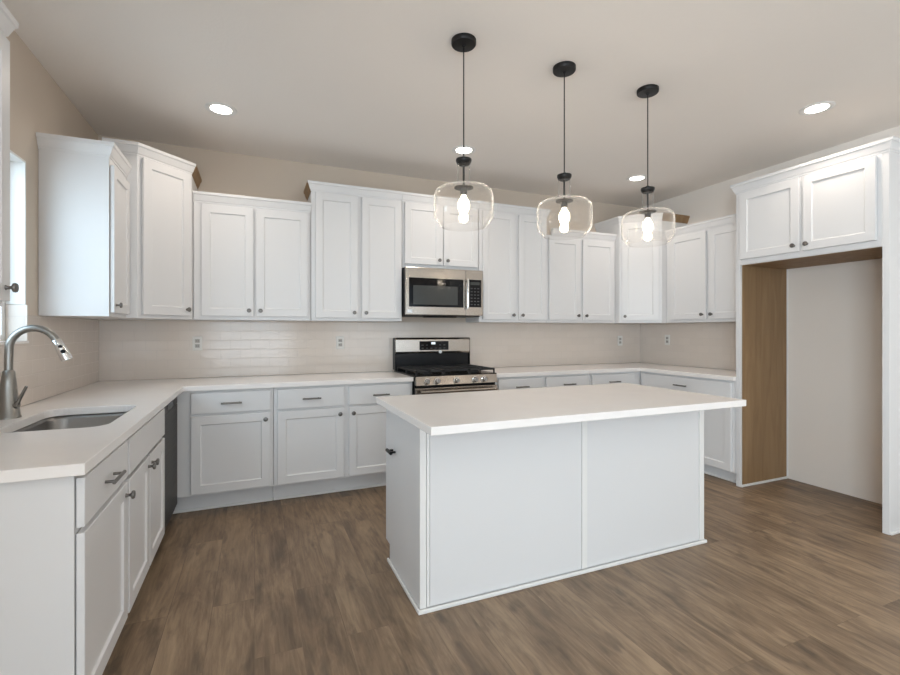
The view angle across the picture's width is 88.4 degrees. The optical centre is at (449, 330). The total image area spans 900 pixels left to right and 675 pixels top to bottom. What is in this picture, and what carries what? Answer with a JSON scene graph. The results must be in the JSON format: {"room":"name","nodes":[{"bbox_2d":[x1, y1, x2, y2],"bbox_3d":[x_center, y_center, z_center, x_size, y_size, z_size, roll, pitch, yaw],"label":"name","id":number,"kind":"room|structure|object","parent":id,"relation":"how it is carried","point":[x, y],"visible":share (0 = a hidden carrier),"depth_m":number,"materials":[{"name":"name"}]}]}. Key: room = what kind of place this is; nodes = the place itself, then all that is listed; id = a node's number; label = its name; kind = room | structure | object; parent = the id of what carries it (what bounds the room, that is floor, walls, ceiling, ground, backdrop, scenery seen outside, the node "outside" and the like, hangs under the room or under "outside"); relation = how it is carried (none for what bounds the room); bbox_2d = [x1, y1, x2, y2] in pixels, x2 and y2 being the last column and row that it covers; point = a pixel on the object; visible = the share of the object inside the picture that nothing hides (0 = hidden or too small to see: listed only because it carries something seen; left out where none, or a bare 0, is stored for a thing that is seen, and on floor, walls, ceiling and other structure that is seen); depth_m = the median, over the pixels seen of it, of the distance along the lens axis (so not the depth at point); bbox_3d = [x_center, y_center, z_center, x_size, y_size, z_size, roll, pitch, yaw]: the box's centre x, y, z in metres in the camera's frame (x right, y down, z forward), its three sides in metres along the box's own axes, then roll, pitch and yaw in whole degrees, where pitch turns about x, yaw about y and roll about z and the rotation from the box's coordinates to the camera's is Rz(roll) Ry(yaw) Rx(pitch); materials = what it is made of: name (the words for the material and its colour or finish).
{"room":"kitchen","nodes":[
{"label":"kitchen","id":0,"kind":"room"},
{"bbox_2d":[6,31,97,406],"bbox_3d":[-1.296,-0.096,0.048,0.150,2.792,7.496,0,0,-23],"label":"wall","id":1,"kind":"structure","parent":0,"point":[37,102],"depth_m":2.49,"materials":[{"name":"paint"}]},
{"bbox_2d":[0,0,18,305],"bbox_3d":[-1.570,-0.582,1.356,0.358,0.998,0.462,0,0,-23],"label":"upper cabinet","id":2,"kind":"object","parent":1,"relation":"attached to","point":[8,23],"visible":1,"depth_m":1.56,"materials":[{"name":"paint"}]},
{"bbox_2d":[0,150,28,344],"bbox_3d":[-2.078,-0.409,1.934,0.156,0.951,1.000,0,0,-23],"label":"window","id":3,"kind":"structure","parent":1,"relation":"in","point":[12,317],"depth_m":2.40,"materials":[{"name":"paint"}]},
{"bbox_2d":[0,315,98,405],"bbox_3d":[-2.167,0.151,2.317,0.007,0.465,2.635,0,0,-23],"label":"tile backsplash","id":4,"kind":"structure","parent":1,"relation":"attached to","point":[37,365],"depth_m":2.74,"materials":[{"name":"beige tile"}]},
{"bbox_2d":[36,132,131,317],"bbox_3d":[-2.164,-0.583,2.791,0.378,0.999,0.423,0,0,-23],"label":"upper cabinet","id":5,"kind":"object","parent":1,"relation":"attached to","point":[84,189],"visible":1,"depth_m":2.63,"materials":[{"name":"paint"}]},
{"bbox_2d":[98,135,639,380],"bbox_3d":[-0.214,-0.096,4.654,5.725,2.792,0.150,0,0,-23],"label":"wall","id":6,"kind":"structure","parent":0,"point":[220,172],"depth_m":4.18,"materials":[{"name":"paint"}]},
{"bbox_2d":[67,137,201,319],"bbox_3d":[-2.223,-0.660,3.343,0.699,1.154,0.699,0,0,-23],"label":"upper cabinet","id":7,"kind":"object","parent":6,"relation":"attached to","point":[162,184],"visible":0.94,"depth_m":3.20,"materials":[{"name":"paint"}]},
{"bbox_2d":[193,190,310,320],"bbox_3d":[-1.599,-0.569,3.791,0.858,0.971,0.358,0,0,-23],"label":"upper cabinet","id":8,"kind":"object","parent":6,"relation":"attached to","point":[252,255],"visible":1,"depth_m":3.65,"materials":[{"name":"paint"}]},
{"bbox_2d":[304,180,402,321],"bbox_3d":[-0.855,-0.660,4.106,0.816,1.154,0.358,0,0,-23],"label":"upper cabinet","id":9,"kind":"object","parent":6,"relation":"attached to","point":[356,231],"visible":1,"depth_m":3.97,"materials":[{"name":"paint"}]},
{"bbox_2d":[99,320,639,380],"bbox_3d":[-0.183,0.151,4.580,5.407,0.465,0.008,0,0,-23],"label":"tile backsplash","id":10,"kind":"structure","parent":6,"relation":"attached to","point":[128,349],"depth_m":4.14,"materials":[{"name":"white tile"}]},
{"bbox_2d":[192,336,201,350],"bbox_3d":[-2.061,0.105,3.778,0.072,0.116,0.008,0,0,-23],"label":"wall outlet","id":11,"kind":"object","parent":10,"relation":"attached to","point":[196,340],"visible":1,"depth_m":3.77,"materials":[{"name":"plastic"}]},
{"bbox_2d":[336,336,343,348],"bbox_3d":[-1.002,0.110,4.225,0.072,0.116,0.008,0,0,-23],"label":"wall outlet","id":12,"kind":"object","parent":10,"relation":"attached to","point":[339,339],"visible":1,"depth_m":4.22,"materials":[{"name":"plastic"}]},
{"bbox_2d":[618,336,621,345],"bbox_3d":[2.020,0.120,5.501,0.072,0.116,0.008,0,0,-23],"label":"wall outlet","id":13,"kind":"object","parent":10,"relation":"attached to","point":[619,337],"visible":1,"depth_m":5.50,"materials":[{"name":"plastic"}]},
{"bbox_2d":[402,192,479,270],"bbox_3d":[-0.125,-0.900,4.413,0.764,0.673,0.358,0,0,-23],"label":"upper cabinet","id":14,"kind":"object","parent":6,"relation":"attached to","point":[433,233],"visible":0.92,"depth_m":4.26,"materials":[{"name":"paint"}]},
{"bbox_2d":[402,267,482,317],"bbox_3d":[-0.109,-0.340,4.375,0.760,0.444,0.444,0,0,-23],"label":"microwave","id":15,"kind":"object","parent":14,"relation":"attached to","point":[426,292],"visible":0.94,"depth_m":4.20,"materials":[{"name":"silver metal"}]},
{"bbox_2d":[466,201,550,322],"bbox_3d":[0.599,-0.660,4.719,0.806,1.154,0.358,0,0,-23],"label":"upper cabinet","id":16,"kind":"object","parent":6,"relation":"attached to","point":[512,239],"visible":0.98,"depth_m":4.57,"materials":[{"name":"paint"}]},
{"bbox_2d":[546,228,616,322],"bbox_3d":[1.355,-0.569,5.038,0.892,0.971,0.358,0,0,-23],"label":"upper cabinet","id":17,"kind":"object","parent":6,"relation":"attached to","point":[580,264],"visible":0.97,"depth_m":4.91,"materials":[{"name":"paint"}]},
{"bbox_2d":[594,212,689,323],"bbox_3d":[2.127,-0.660,5.179,0.699,1.154,0.699,0,0,-23],"label":"upper cabinet","id":18,"kind":"object","parent":6,"relation":"attached to","point":[640,264],"visible":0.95,"depth_m":4.94,"materials":[{"name":"paint"}]},
{"bbox_2d":[1,0,899,207],"bbox_3d":[1.273,-1.542,1.132,5.725,0.100,7.796,0,0,-23],"label":"ceiling","id":19,"kind":"structure","parent":0,"point":[364,85],"depth_m":2.74,"materials":[{"name":"paint"}]},
{"bbox_2d":[205,102,236,115],"bbox_3d":[-1.542,-1.488,3.119,0.196,0.006,0.196,0,0,-23],"label":"recessed light","id":20,"kind":"object","parent":19,"relation":"in","point":[218,108],"visible":1,"depth_m":3.11,"materials":[{"name":"paint"}]},
{"bbox_2d":[451,33,475,222],"bbox_3d":[0.070,-1.012,2.382,0.308,0.958,0.308,0,0,-23],"label":"pendant light","id":21,"kind":"object","parent":19,"relation":"hanging from","point":[460,42],"visible":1,"depth_m":2.36,"materials":[{"name":"black metal"}]},
{"bbox_2d":[454,184,472,194],"bbox_3d":[0.070,-0.717,2.382,0.098,0.042,0.098,0,0,-23],"label":"socket","id":22,"kind":"object","parent":21,"relation":"attached to","point":[463,189],"depth_m":2.37,"materials":[{"name":"black metal"}]},
{"bbox_2d":[452,145,475,154],"bbox_3d":[0.115,-1.488,3.827,0.196,0.006,0.196,0,0,-23],"label":"recessed light","id":23,"kind":"object","parent":19,"relation":"in","point":[458,149],"visible":0.94,"depth_m":3.82,"materials":[{"name":"paint"}]},
{"bbox_2d":[553,61,575,232],"bbox_3d":[0.648,-1.012,2.624,0.308,0.958,0.308,0,0,-23],"label":"pendant light","id":24,"kind":"object","parent":19,"relation":"hanging from","point":[564,69],"visible":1,"depth_m":2.61,"materials":[{"name":"black metal"}]},
{"bbox_2d":[555,198,572,207],"bbox_3d":[0.648,-0.717,2.624,0.098,0.042,0.098,0,0,-23],"label":"socket","id":25,"kind":"object","parent":24,"relation":"attached to","point":[564,202],"depth_m":2.61,"materials":[{"name":"black metal"}]},
{"bbox_2d":[626,175,646,181],"bbox_3d":[1.829,-1.488,4.529,0.196,0.006,0.196,0,0,-23],"label":"recessed light","id":26,"kind":"object","parent":19,"relation":"in","point":[634,178],"visible":0.97,"depth_m":4.53,"materials":[{"name":"paint"}]},
{"bbox_2d":[637,84,658,240],"bbox_3d":[1.223,-1.012,2.865,0.308,0.958,0.308,0,0,-23],"label":"pendant light","id":27,"kind":"object","parent":19,"relation":"hanging from","point":[650,90],"visible":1,"depth_m":2.85,"materials":[{"name":"black metal"}]},
{"bbox_2d":[639,210,655,218],"bbox_3d":[1.223,-0.717,2.865,0.098,0.042,0.098,0,0,-23],"label":"socket","id":28,"kind":"object","parent":27,"relation":"attached to","point":[647,213],"depth_m":2.85,"materials":[{"name":"black metal"}]},
{"bbox_2d":[799,101,835,114],"bbox_3d":[2.460,-1.488,3.105,0.196,0.006,0.196,0,0,-23],"label":"recessed light","id":29,"kind":"object","parent":19,"relation":"in","point":[819,107],"visible":1,"depth_m":3.10,"materials":[{"name":"paint"}]},
{"bbox_2d":[102,473,899,674],"bbox_3d":[1.273,1.350,1.132,5.725,0.100,7.796,0,0,-23],"label":"floor","id":30,"kind":"structure","parent":0,"point":[789,577],"depth_m":2.19,"materials":[{"name":"brown wood"}]},
{"bbox_2d":[0,440,135,674],"bbox_3d":[-1.463,0.860,1.502,0.668,0.878,0.532,0,0,-23],"label":"base cabinet","id":31,"kind":"object","parent":30,"relation":"on","point":[64,540],"visible":0.93,"depth_m":1.35,"materials":[{"name":"paint"}]},
{"bbox_2d":[0,371,412,482],"bbox_3d":[-1.103,0.404,2.763,2.311,0.035,2.639,0,0,-23],"label":"countertop","id":32,"kind":"structure","parent":31,"relation":"on","point":[42,454],"depth_m":2.27,"materials":[{"name":"white stone"}]},
{"bbox_2d":[0,325,72,419],"bbox_3d":[-1.862,0.180,2.079,0.272,0.411,0.086,0,0,-23],"label":"faucet","id":33,"kind":"object","parent":32,"relation":"on","point":[10,404],"visible":1,"depth_m":2.04,"materials":[{"name":"silver metal"}]},
{"bbox_2d":[14,412,126,431],"bbox_3d":[-1.678,0.517,2.074,0.402,0.188,0.626,0,0,-23],"label":"sink","id":34,"kind":"object","parent":32,"relation":"in","point":[84,420],"visible":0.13,"depth_m":2.31,"materials":[{"name":"silver metal"}]},
{"bbox_2d":[64,408,164,612],"bbox_3d":[-1.730,0.860,2.127,0.664,0.878,0.822,0,0,-23],"label":"base cabinet","id":35,"kind":"object","parent":30,"relation":"on","point":[146,446],"visible":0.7,"depth_m":2.17,"materials":[{"name":"paint"}]},
{"bbox_2d":[162,397,176,529],"bbox_3d":[-2.014,0.864,2.784,0.574,0.871,0.600,0,0,-23],"label":"dishwasher","id":36,"kind":"object","parent":30,"relation":"on","point":[170,435],"visible":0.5,"depth_m":2.91,"materials":[{"name":"black metal"}]},
{"bbox_2d":[173,388,272,513],"bbox_3d":[-1.986,0.860,3.461,1.225,0.878,0.668,0,0,-23],"label":"base cabinet","id":37,"kind":"object","parent":30,"relation":"on","point":[225,437],"visible":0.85,"depth_m":3.31,"materials":[{"name":"paint"}]},
{"bbox_2d":[273,381,411,499],"bbox_3d":[-0.920,0.860,3.910,1.082,0.878,0.668,0,0,-23],"label":"base cabinet","id":38,"kind":"object","parent":30,"relation":"on","point":[327,438],"visible":0.91,"depth_m":3.60,"materials":[{"name":"paint"}]},
{"bbox_2d":[393,337,497,394],"bbox_3d":[-0.048,0.684,4.230,0.775,1.232,0.724,0,0,-23],"label":"gas range","id":39,"kind":"object","parent":30,"relation":"on","point":[436,365],"visible":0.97,"depth_m":4.34,"materials":[{"name":"silver metal"}]},
{"bbox_2d":[394,370,496,377],"bbox_3d":[-0.058,0.385,4.254,0.762,0.020,0.628,0,0,-23],"label":"cooktop","id":40,"kind":"object","parent":39,"relation":"in","point":[474,373],"depth_m":4.04,"materials":[{"name":"black metal"}]},
{"bbox_2d":[495,374,588,389],"bbox_3d":[0.781,0.860,4.628,1.060,0.878,0.668,0,0,-23],"label":"base cabinet","id":41,"kind":"object","parent":30,"relation":"on","point":[504,383],"visible":0.22,"depth_m":4.34,"materials":[{"name":"paint"}]},
{"bbox_2d":[385,409,706,614],"bbox_3d":[0.573,0.860,2.775,1.892,0.878,0.672,0,0,-23],"label":"kitchen island","id":42,"kind":"object","parent":30,"relation":"on","point":[479,515],"visible":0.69,"depth_m":2.40,"materials":[{"name":"paint"}]},
{"bbox_2d":[376,383,745,435],"bbox_3d":[0.610,0.404,2.637,1.875,0.035,0.915,0,0,-23],"label":"island countertop","id":43,"kind":"structure","parent":42,"relation":"on","point":[457,412],"depth_m":2.39,"materials":[{"name":"white stone"}]},
{"bbox_2d":[589,371,640,384],"bbox_3d":[1.858,0.860,5.082,1.268,0.878,0.668,0,0,-23],"label":"base cabinet","id":44,"kind":"object","parent":30,"relation":"on","point":[614,377],"visible":0.16,"depth_m":4.69,"materials":[{"name":"paint"}]},
{"bbox_2d":[483,362,735,380],"bbox_3d":[1.558,0.404,4.423,2.335,0.035,1.649,0,0,-23],"label":"countertop","id":45,"kind":"structure","parent":44,"relation":"on","point":[711,373],"depth_m":4.60,"materials":[{"name":"white stone"}]},
{"bbox_2d":[641,371,735,482],"bbox_3d":[2.445,0.860,4.466,0.668,0.878,1.035,0,0,-23],"label":"base cabinet","id":46,"kind":"object","parent":30,"relation":"on","point":[719,424],"visible":0.25,"depth_m":4.04,"materials":[{"name":"paint"}]},
{"bbox_2d":[730,136,899,535],"bbox_3d":[2.847,0.040,3.517,0.664,2.518,1.078,0,0,-23],"label":"enclosure","id":47,"kind":"object","parent":30,"relation":"on","point":[844,206],"visible":1,"depth_m":3.49,"materials":[{"name":"paint"}]},
{"bbox_2d":[640,126,899,503],"bbox_3d":[3.841,-0.096,2.216,0.150,2.792,7.496,0,0,-23],"label":"wall","id":48,"kind":"structure","parent":0,"point":[835,310],"depth_m":3.76,"materials":[{"name":"paint"}]},
{"bbox_2d":[640,322,735,369],"bbox_3d":[2.631,0.151,4.877,0.007,0.465,1.650,0,0,-23],"label":"tile backsplash","id":49,"kind":"structure","parent":48,"relation":"attached to","point":[707,345],"depth_m":4.98,"materials":[{"name":"beige tile"}]},
{"bbox_2d":[665,335,669,344],"bbox_3d":[2.465,0.105,5.251,0.008,0.116,0.072,0,0,-23],"label":"wall outlet","id":50,"kind":"object","parent":49,"relation":"attached to","point":[667,337],"visible":1,"depth_m":5.25,"materials":[{"name":"plastic"}]},
{"bbox_2d":[665,214,735,322],"bbox_3d":[2.599,-0.569,4.499,0.358,0.971,0.979,0,0,-23],"label":"upper cabinet","id":51,"kind":"object","parent":48,"relation":"attached to","point":[701,256],"visible":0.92,"depth_m":4.49,"materials":[{"name":"paint"}]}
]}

